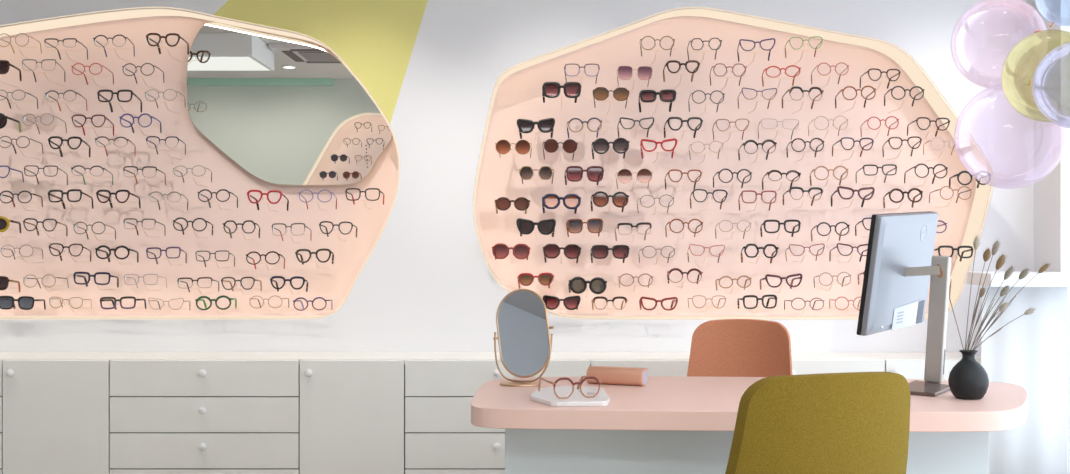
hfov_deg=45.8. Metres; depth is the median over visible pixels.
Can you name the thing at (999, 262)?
stem
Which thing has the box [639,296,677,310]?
eyeglasses
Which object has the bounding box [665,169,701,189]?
eyeglasses
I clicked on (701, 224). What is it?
eyeglasses
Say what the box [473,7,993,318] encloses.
display
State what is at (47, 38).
eyeglasses
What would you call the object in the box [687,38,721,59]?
eyeglasses
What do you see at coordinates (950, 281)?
stem
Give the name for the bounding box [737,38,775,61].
eyeglasses
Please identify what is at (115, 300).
eyeglasses
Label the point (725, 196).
eyeglasses
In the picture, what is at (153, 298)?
eyeglasses
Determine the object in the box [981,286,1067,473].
curtain
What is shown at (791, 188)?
eyeglasses
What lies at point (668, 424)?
desk
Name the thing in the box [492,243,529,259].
sunglasses
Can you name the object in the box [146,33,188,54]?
eyeglasses
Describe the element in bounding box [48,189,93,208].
eyeglasses
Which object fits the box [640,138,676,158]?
eyeglasses
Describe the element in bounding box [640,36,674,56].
eyeglasses
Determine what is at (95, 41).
eyeglasses
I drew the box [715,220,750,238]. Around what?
eyeglasses
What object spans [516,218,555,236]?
sunglasses
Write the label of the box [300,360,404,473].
base cabinet
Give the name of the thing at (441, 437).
base cabinet
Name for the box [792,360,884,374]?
base cabinet
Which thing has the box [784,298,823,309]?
eyeglasses
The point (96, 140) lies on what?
eyeglasses
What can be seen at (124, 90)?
eyeglasses
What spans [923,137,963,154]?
eyeglasses
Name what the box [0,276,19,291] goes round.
sunglasses
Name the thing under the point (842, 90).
eyeglasses
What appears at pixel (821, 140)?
eyeglasses
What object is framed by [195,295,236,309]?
eyeglasses
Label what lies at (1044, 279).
window ledge
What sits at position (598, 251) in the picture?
sunglasses
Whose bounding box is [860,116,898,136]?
eyeglasses
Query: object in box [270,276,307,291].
eyeglasses
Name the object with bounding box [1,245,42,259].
eyeglasses
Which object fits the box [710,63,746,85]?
eyeglasses
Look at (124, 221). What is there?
eyeglasses
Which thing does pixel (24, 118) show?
eyeglasses
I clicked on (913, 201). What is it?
eyeglasses
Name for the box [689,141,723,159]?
eyeglasses
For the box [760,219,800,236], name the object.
eyeglasses
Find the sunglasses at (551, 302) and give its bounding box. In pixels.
[543,295,580,309]
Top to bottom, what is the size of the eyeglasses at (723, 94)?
0.078 m
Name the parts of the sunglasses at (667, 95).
frame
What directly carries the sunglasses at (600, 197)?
on the display at (517, 93)
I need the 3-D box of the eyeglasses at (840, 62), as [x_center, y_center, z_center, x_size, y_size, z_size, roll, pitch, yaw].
[1.222,-0.680,5.260,0.136,0.075,0.145,0,0,-1]
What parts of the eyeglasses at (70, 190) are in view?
frame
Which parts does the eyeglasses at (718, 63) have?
frame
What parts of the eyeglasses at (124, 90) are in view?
frame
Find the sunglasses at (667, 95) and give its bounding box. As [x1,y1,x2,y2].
[638,89,676,111]
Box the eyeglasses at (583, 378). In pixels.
[538,376,600,398]
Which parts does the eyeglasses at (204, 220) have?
frame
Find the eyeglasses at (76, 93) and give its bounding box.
[45,90,86,110]
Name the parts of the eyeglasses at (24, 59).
frame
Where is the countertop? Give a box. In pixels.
[0,352,980,364]
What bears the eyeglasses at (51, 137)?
on the display at (335, 281)
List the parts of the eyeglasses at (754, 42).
frame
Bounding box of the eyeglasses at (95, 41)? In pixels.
[93,34,134,56]
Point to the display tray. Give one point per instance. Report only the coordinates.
(546, 396)
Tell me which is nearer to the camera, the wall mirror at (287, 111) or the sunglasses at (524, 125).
the sunglasses at (524, 125)
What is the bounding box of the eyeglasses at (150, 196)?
[148,191,187,209]
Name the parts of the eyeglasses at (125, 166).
frame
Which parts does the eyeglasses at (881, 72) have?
frame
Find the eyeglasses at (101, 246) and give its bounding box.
[95,245,138,262]
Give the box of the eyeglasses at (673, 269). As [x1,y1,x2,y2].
[667,268,702,283]
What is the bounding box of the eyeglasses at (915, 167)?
[904,163,947,183]
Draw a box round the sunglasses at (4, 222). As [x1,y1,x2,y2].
[0,216,20,232]
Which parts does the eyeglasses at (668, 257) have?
frame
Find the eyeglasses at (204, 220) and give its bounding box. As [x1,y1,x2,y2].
[173,217,212,235]
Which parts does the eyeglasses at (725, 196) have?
frame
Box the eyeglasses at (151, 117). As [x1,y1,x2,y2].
[119,113,161,132]
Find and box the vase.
[948,350,988,399]
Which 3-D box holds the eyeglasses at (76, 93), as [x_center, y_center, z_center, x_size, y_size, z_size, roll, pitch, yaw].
[-1.944,-0.566,5.257,0.136,0.075,0.144,0,0,0]
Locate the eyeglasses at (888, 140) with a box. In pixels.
[882,136,921,156]
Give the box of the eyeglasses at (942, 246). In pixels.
[934,245,973,261]
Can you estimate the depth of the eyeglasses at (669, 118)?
5.19 m
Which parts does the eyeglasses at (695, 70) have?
frame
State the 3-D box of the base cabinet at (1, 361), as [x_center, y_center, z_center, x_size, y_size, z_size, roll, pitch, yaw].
[-2.457,0.835,5.083,0.742,0.704,0.326,0,0,0]
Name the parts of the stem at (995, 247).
stem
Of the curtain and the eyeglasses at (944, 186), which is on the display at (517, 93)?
the eyeglasses at (944, 186)
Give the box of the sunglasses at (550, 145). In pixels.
[543,139,577,159]
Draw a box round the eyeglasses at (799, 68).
[762,65,800,86]
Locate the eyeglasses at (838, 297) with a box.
[829,297,860,309]
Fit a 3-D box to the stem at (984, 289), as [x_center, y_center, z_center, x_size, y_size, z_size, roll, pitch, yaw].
[1.226,0.238,3.530,0.085,0.206,0.018,0,0,-25]
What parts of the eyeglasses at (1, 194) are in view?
frame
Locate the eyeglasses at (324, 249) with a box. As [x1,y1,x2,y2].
[295,248,333,264]
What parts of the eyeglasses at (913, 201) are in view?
frame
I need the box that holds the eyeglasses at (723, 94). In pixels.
[688,90,724,111]
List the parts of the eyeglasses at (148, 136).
frame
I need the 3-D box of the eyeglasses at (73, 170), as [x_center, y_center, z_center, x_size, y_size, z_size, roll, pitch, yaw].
[-1.835,-0.256,5.258,0.140,0.078,0.143,0,0,0]
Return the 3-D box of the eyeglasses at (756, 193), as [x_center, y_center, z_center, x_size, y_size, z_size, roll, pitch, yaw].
[0.922,-0.151,5.256,0.149,0.082,0.146,0,0,2]
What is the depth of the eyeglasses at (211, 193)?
5.19 m
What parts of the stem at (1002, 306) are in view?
stem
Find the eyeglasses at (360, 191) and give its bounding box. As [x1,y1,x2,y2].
[345,188,383,204]
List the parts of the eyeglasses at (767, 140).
frame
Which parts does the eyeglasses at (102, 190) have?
frame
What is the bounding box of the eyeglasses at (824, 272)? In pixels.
[813,272,851,287]
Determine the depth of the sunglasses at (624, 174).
5.19 m
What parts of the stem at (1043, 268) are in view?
blade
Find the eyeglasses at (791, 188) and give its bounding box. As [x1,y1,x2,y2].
[783,187,823,205]
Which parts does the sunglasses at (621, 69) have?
frame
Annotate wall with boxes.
[0,0,1033,355]
[1034,0,1069,473]
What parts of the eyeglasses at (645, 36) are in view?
frame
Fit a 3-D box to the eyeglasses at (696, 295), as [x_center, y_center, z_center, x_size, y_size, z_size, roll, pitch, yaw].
[0.711,0.270,5.258,0.147,0.057,0.147,0,-1,-2]
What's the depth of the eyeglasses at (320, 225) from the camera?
5.19 m
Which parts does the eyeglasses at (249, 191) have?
frame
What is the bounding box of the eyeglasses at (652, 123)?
[617,117,653,137]
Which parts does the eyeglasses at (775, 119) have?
frame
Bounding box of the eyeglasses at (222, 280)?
[221,277,261,290]
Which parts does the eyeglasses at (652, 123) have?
frame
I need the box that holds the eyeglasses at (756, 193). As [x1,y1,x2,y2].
[738,190,776,210]
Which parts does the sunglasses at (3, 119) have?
frame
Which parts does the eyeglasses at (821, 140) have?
frame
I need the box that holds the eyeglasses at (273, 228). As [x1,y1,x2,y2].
[271,223,310,240]
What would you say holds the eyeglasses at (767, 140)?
on the display at (517, 93)
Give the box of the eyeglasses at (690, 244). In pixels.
[687,244,724,262]
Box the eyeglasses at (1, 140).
[0,136,42,153]
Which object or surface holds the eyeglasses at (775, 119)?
on the display at (517, 93)
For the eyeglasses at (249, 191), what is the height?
0.085 m
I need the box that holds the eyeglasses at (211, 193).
[198,189,237,207]
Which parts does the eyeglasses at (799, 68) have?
frame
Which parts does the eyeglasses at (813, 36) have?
frame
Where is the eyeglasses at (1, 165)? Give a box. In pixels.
[0,165,23,181]
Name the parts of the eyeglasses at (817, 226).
frame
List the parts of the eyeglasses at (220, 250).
frame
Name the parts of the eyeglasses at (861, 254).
frame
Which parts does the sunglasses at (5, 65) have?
frame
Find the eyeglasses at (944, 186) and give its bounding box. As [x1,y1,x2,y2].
[929,186,971,202]
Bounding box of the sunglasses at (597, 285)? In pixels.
[568,277,606,293]
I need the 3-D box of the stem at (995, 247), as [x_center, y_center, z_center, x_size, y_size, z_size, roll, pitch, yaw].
[1.243,0.171,3.502,0.095,0.339,0.022,0,0,0]
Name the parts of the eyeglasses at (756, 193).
frame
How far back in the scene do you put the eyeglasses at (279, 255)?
5.20 m
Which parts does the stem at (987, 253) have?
stem, blade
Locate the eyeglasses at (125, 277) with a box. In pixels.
[124,274,166,287]
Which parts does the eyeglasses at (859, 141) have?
frame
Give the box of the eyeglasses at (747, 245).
[741,244,778,262]
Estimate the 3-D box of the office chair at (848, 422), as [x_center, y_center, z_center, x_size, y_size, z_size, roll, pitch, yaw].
[0.568,0.742,3.027,0.493,0.892,0.650,0,0,-19]
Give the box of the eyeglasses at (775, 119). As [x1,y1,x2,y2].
[758,119,798,139]
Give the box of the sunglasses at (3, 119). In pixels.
[0,113,20,132]
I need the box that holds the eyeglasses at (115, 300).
[100,296,145,309]
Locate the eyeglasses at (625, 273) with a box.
[618,273,652,287]
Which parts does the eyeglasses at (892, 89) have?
frame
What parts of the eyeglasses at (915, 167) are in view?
frame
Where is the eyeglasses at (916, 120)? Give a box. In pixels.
[907,117,949,136]
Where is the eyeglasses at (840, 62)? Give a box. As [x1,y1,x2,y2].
[811,62,848,83]
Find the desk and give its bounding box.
[471,376,1027,473]
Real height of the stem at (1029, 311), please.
0.149 m
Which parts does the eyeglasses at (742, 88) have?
frame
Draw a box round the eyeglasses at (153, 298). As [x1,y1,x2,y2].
[148,298,189,309]
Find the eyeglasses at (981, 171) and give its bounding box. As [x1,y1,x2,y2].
[949,170,990,188]
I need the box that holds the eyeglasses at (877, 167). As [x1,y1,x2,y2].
[855,164,896,182]
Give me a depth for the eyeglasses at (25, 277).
5.19 m
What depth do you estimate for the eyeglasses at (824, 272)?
5.19 m
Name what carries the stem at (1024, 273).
on the vase
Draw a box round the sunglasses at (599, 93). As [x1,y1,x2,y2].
[593,87,629,108]
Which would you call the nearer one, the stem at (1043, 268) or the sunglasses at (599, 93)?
the stem at (1043, 268)
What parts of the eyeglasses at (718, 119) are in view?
frame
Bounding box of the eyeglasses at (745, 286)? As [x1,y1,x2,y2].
[715,275,751,290]
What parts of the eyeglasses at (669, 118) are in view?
frame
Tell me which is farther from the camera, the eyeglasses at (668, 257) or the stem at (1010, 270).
the eyeglasses at (668, 257)
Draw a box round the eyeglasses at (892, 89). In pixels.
[884,86,923,106]
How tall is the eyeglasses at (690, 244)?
0.082 m
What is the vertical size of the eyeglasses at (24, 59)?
0.080 m
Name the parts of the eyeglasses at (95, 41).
frame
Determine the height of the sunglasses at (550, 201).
0.081 m
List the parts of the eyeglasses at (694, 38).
frame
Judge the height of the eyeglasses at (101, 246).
0.074 m
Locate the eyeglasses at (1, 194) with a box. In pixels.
[0,190,42,206]
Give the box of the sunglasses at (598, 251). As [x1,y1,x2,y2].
[590,245,629,262]
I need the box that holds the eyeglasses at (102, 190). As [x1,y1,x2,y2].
[96,189,140,207]
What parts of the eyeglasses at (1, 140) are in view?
frame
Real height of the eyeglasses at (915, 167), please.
0.079 m
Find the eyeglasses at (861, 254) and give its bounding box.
[829,243,867,261]
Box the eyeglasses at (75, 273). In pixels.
[73,272,118,286]
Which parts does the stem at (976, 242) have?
stem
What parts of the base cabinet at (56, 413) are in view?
knob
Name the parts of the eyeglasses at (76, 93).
frame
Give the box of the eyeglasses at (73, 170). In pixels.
[71,165,112,184]
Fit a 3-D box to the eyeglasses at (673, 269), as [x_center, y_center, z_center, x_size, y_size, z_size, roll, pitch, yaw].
[0.620,0.163,5.258,0.148,0.070,0.148,0,0,3]
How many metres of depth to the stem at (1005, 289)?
3.50 m
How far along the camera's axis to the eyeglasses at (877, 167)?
5.19 m
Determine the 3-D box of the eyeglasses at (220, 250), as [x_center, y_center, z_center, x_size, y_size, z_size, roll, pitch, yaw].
[-1.325,0.091,5.256,0.144,0.072,0.145,0,0,-2]
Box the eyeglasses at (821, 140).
[786,138,823,157]
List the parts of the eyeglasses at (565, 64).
frame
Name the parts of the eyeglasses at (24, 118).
frame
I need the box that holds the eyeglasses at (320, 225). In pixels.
[319,221,356,237]
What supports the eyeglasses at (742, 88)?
on the display at (517, 93)
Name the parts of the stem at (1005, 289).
stem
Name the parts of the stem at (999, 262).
blade, stem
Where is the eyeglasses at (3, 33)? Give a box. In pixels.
[0,33,41,53]
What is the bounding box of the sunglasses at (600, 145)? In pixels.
[592,138,629,158]
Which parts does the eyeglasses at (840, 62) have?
frame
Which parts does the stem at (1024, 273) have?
blade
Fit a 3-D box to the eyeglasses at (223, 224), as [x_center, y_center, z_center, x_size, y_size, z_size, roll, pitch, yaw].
[-1.217,-0.031,5.262,0.141,0.075,0.146,0,0,-3]
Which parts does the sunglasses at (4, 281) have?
frame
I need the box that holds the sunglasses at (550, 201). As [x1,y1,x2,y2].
[542,193,580,213]
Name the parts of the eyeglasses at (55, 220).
frame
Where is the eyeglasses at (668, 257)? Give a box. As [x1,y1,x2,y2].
[638,246,674,262]
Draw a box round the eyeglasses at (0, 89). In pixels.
[0,89,37,108]
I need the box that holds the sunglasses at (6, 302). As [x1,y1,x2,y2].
[0,296,45,309]
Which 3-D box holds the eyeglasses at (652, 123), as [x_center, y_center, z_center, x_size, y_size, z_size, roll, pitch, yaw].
[0.415,-0.455,5.256,0.145,0.074,0.146,0,0,-3]
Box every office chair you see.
[687,319,791,376]
[725,372,910,473]
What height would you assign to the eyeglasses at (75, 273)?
0.071 m
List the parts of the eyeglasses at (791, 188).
frame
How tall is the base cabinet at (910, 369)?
0.704 m
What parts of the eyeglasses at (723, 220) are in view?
frame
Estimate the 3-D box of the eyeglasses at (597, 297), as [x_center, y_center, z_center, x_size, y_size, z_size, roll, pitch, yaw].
[0.306,0.275,5.258,0.148,0.061,0.150,0,-1,-1]
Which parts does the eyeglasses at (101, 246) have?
frame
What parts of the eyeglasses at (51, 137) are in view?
frame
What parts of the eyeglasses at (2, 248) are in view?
frame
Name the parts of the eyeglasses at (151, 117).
frame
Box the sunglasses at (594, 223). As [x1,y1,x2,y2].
[566,218,602,236]
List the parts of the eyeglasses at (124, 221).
frame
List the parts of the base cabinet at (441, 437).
drawer, drawer, drawer, knob, drawer, knob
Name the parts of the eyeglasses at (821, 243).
frame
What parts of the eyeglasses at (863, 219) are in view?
frame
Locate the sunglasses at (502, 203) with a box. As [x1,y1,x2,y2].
[495,197,529,213]
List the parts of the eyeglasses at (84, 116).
frame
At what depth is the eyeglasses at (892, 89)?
5.19 m
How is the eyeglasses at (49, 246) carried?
on the display at (335, 281)
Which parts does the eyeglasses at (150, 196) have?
frame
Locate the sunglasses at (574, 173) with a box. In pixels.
[564,166,603,184]
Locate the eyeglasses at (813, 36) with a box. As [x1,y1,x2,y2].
[785,36,822,57]
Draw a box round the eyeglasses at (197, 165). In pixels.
[173,165,211,181]
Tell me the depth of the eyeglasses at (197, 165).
5.19 m
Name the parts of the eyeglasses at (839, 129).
frame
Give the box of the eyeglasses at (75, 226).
[73,222,115,239]
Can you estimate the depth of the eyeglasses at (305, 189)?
5.19 m
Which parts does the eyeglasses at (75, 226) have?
frame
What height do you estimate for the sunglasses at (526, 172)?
0.069 m
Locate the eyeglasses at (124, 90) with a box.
[97,89,141,111]
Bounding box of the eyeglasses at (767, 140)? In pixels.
[738,139,776,159]
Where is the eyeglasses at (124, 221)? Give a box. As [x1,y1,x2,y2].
[123,218,164,234]
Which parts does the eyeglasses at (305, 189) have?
frame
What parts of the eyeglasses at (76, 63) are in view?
frame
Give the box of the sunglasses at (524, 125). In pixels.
[517,118,554,138]
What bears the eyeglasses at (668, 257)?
on the display at (517, 93)
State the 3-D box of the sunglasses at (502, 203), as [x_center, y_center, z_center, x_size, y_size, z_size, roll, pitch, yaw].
[-0.096,-0.130,5.258,0.147,0.068,0.150,0,0,-3]
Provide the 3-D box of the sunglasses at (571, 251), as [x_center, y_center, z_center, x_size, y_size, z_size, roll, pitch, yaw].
[0.112,0.069,5.258,0.160,0.084,0.148,0,0,0]
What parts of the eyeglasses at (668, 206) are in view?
frame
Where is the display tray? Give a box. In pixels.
[531,386,609,406]
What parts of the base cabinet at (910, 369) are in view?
knob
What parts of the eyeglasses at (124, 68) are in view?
frame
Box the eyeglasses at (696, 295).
[688,295,725,307]
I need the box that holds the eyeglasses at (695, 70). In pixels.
[663,60,699,81]
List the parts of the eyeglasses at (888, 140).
frame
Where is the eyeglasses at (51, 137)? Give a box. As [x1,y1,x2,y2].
[48,136,90,156]
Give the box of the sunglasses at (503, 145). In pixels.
[495,139,531,157]
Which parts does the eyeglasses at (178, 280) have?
frame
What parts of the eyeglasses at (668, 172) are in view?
frame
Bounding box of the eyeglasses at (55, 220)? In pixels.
[23,218,67,235]
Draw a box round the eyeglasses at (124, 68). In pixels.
[122,63,163,83]
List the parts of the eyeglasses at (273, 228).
frame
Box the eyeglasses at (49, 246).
[48,243,90,261]
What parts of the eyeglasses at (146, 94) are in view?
frame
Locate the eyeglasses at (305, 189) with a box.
[299,189,336,208]
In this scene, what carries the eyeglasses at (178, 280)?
on the display at (335, 281)
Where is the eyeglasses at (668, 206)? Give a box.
[637,194,673,212]
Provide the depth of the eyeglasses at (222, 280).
5.19 m
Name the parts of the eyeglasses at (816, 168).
frame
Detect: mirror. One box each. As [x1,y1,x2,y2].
[186,22,392,185]
[493,289,553,386]
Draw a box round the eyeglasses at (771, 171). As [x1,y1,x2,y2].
[762,170,800,189]
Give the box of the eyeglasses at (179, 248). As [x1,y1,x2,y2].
[146,247,186,263]
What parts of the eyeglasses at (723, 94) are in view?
frame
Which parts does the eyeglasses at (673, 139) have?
frame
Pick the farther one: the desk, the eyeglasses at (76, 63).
the eyeglasses at (76, 63)
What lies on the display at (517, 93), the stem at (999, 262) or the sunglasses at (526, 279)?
the sunglasses at (526, 279)
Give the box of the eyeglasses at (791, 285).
[760,273,802,289]
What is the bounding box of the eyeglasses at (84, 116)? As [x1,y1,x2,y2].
[71,114,113,135]
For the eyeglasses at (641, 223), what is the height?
0.078 m
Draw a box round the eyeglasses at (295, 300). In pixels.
[293,297,332,310]
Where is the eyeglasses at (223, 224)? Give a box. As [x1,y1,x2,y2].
[222,220,259,237]
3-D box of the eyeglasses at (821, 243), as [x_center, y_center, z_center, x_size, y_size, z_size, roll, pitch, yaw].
[1.117,0.064,5.255,0.148,0.077,0.144,0,0,2]
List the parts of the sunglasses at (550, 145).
frame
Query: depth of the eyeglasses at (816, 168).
5.19 m
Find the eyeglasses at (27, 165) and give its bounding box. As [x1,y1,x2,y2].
[24,165,67,184]
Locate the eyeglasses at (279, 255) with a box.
[246,251,284,268]
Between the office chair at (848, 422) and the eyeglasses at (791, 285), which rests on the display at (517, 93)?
the eyeglasses at (791, 285)
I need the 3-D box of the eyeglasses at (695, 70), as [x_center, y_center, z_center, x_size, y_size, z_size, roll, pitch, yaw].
[0.604,-0.689,5.257,0.143,0.074,0.148,0,0,-2]
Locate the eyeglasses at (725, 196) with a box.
[690,189,727,208]
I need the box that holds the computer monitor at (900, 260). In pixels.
[857,211,950,396]
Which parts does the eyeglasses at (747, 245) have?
frame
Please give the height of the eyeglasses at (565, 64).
0.068 m
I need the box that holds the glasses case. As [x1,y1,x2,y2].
[586,366,647,385]
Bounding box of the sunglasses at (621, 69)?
[617,66,652,86]
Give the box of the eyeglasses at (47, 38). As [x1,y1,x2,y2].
[44,38,87,59]
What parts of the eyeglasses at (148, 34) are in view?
frame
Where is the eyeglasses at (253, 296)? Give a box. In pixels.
[250,296,288,307]
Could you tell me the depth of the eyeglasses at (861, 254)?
5.19 m
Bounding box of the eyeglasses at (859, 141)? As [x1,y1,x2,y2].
[832,137,873,156]
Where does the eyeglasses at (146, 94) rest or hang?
on the display at (335, 281)
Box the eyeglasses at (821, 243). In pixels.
[785,243,824,260]
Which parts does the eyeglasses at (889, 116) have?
frame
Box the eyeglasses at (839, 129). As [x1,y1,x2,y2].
[808,116,847,135]
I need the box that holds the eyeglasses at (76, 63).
[71,63,113,84]
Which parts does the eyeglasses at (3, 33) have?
frame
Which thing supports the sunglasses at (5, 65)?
on the display at (335, 281)
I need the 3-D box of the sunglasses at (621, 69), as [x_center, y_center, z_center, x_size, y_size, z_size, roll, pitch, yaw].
[0.412,-0.667,5.263,0.148,0.072,0.145,0,0,1]
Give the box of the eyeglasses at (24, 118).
[22,113,66,133]
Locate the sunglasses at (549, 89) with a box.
[542,82,581,102]
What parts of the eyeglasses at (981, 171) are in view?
frame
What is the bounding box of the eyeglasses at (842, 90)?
[835,86,875,107]
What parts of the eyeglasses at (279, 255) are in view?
frame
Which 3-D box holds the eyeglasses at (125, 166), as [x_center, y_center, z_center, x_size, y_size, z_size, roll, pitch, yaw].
[-1.618,-0.256,5.260,0.144,0.070,0.145,0,0,2]
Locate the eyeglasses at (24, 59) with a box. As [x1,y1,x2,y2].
[22,59,64,81]
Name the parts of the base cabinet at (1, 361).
drawer, drawer, drawer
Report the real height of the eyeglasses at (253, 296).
0.057 m
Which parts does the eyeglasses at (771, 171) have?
frame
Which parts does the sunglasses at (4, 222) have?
frame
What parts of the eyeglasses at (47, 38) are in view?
frame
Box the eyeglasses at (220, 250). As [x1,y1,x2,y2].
[195,250,234,266]
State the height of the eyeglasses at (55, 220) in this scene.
0.075 m
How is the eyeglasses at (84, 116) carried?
on the display at (335, 281)
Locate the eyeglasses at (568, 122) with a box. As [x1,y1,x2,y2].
[567,117,601,137]
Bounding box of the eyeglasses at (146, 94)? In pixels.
[145,89,185,107]
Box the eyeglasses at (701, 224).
[665,219,702,236]
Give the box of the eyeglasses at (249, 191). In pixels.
[247,190,288,210]
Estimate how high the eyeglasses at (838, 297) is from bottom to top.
0.059 m
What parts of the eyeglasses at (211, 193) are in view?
frame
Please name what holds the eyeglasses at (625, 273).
on the display at (517, 93)
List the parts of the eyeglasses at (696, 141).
frame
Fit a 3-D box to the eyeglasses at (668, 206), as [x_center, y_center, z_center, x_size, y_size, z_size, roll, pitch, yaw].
[0.498,-0.137,5.260,0.148,0.075,0.144,0,0,-2]
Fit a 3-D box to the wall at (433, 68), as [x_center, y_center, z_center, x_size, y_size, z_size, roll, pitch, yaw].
[-1.065,-0.113,5.400,6.270,2.600,0.300,0,0,0]
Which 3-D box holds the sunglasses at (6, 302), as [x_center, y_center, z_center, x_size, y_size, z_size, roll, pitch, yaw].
[-2.128,0.273,5.257,0.155,0.062,0.151,1,-1,0]
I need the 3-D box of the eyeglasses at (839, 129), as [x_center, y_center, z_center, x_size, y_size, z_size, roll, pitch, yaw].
[1.214,-0.461,5.256,0.147,0.074,0.145,0,0,0]
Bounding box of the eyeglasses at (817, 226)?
[811,222,849,240]
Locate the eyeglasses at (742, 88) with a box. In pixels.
[738,88,776,108]
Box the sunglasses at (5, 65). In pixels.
[0,60,21,80]
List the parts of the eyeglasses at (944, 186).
frame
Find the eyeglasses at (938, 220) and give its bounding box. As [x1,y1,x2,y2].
[936,220,946,232]
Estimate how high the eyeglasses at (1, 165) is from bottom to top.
0.065 m
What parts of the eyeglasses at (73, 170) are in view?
frame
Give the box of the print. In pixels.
[896,311,903,323]
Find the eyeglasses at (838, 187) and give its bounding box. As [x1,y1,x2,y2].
[831,186,874,206]
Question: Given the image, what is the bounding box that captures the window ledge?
[967,272,1069,286]
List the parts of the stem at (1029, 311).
stem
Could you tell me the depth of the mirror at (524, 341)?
3.83 m
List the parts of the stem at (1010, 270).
blade, stem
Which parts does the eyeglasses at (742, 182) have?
frame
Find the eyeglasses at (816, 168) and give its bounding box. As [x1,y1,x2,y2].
[810,166,848,185]
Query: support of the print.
attached to the computer monitor at (900, 260)
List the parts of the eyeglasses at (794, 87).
frame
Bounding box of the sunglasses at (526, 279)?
[517,273,553,288]
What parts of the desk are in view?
panel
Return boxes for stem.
[949,281,963,350]
[965,235,980,350]
[966,287,985,347]
[967,247,990,350]
[968,240,999,348]
[968,252,1006,350]
[970,302,1008,350]
[972,267,1028,350]
[972,283,1009,345]
[973,263,1015,341]
[973,308,1035,350]
[974,262,1049,348]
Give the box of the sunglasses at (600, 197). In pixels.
[590,191,628,211]
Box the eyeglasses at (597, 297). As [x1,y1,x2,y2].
[591,296,627,309]
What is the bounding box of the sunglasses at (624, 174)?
[616,169,652,188]
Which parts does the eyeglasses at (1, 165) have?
frame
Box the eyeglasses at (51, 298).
[49,297,91,308]
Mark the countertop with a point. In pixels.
(299, 356)
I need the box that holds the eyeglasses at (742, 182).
[713,168,751,187]
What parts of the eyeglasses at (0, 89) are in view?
frame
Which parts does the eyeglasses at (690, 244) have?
frame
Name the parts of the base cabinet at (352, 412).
knob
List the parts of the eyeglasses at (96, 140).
frame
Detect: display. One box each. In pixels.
[0,7,399,318]
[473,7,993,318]
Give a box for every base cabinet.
[0,360,2,473]
[3,360,110,473]
[110,360,299,473]
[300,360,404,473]
[405,360,589,473]
[590,360,688,375]
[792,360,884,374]
[885,360,980,379]
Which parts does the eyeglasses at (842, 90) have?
frame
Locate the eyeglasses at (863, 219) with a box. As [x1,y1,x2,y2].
[855,217,870,235]
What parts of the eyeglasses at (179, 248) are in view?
frame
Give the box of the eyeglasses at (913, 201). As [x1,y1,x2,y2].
[883,188,922,207]
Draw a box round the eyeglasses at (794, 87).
[782,86,823,108]
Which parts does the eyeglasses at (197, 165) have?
frame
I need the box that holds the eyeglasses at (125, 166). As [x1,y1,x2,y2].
[123,166,165,184]
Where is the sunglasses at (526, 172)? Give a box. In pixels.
[518,166,553,183]
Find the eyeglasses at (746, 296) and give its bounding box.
[737,295,776,308]
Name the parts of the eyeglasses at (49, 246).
frame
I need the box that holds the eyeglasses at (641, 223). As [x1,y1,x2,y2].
[615,222,651,240]
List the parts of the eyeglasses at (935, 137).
frame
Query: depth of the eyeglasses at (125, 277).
5.19 m
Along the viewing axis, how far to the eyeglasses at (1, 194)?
5.19 m
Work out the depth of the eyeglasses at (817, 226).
5.19 m
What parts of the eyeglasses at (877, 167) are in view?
frame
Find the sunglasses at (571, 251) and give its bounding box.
[543,244,580,262]
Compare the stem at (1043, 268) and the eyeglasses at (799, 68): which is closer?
the stem at (1043, 268)
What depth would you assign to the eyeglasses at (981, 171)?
5.19 m
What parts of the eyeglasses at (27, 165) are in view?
frame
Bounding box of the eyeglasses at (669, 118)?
[664,117,702,137]
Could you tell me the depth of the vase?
3.47 m
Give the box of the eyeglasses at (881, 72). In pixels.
[860,68,900,88]
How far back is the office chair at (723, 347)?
4.67 m
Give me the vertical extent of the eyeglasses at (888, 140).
0.077 m
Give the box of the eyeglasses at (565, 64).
[564,64,599,83]
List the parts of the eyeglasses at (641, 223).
frame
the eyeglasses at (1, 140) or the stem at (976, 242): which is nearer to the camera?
the stem at (976, 242)
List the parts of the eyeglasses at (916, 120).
frame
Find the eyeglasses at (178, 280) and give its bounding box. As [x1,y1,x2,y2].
[177,277,218,291]
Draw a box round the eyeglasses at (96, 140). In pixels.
[95,136,135,155]
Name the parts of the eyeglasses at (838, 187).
frame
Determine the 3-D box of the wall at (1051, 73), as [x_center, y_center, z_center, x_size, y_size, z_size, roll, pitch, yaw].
[2.170,-0.113,2.400,0.200,2.600,6.300,0,0,0]
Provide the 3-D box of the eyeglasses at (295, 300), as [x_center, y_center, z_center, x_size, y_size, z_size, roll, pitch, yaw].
[-0.919,0.278,5.259,0.145,0.060,0.149,-1,-1,3]
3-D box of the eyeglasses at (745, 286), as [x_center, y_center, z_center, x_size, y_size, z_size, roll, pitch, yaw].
[0.822,0.192,5.261,0.141,0.068,0.147,0,0,1]
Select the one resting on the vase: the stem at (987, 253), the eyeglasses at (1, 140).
the stem at (987, 253)
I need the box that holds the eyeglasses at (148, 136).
[146,136,185,154]
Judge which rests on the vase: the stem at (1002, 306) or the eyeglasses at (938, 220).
the stem at (1002, 306)
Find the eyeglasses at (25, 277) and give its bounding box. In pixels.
[23,274,68,287]
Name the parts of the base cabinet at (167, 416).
knob, knob, knob, drawer, drawer, drawer, drawer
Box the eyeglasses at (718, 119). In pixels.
[713,119,749,139]
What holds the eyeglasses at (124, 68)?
on the display at (335, 281)
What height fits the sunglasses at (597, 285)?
0.076 m
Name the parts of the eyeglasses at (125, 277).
frame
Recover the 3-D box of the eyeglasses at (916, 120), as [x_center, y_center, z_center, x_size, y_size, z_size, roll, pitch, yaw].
[1.631,-0.457,5.259,0.145,0.070,0.148,0,0,-1]
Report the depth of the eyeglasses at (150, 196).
5.19 m
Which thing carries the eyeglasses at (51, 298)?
on the display at (335, 281)

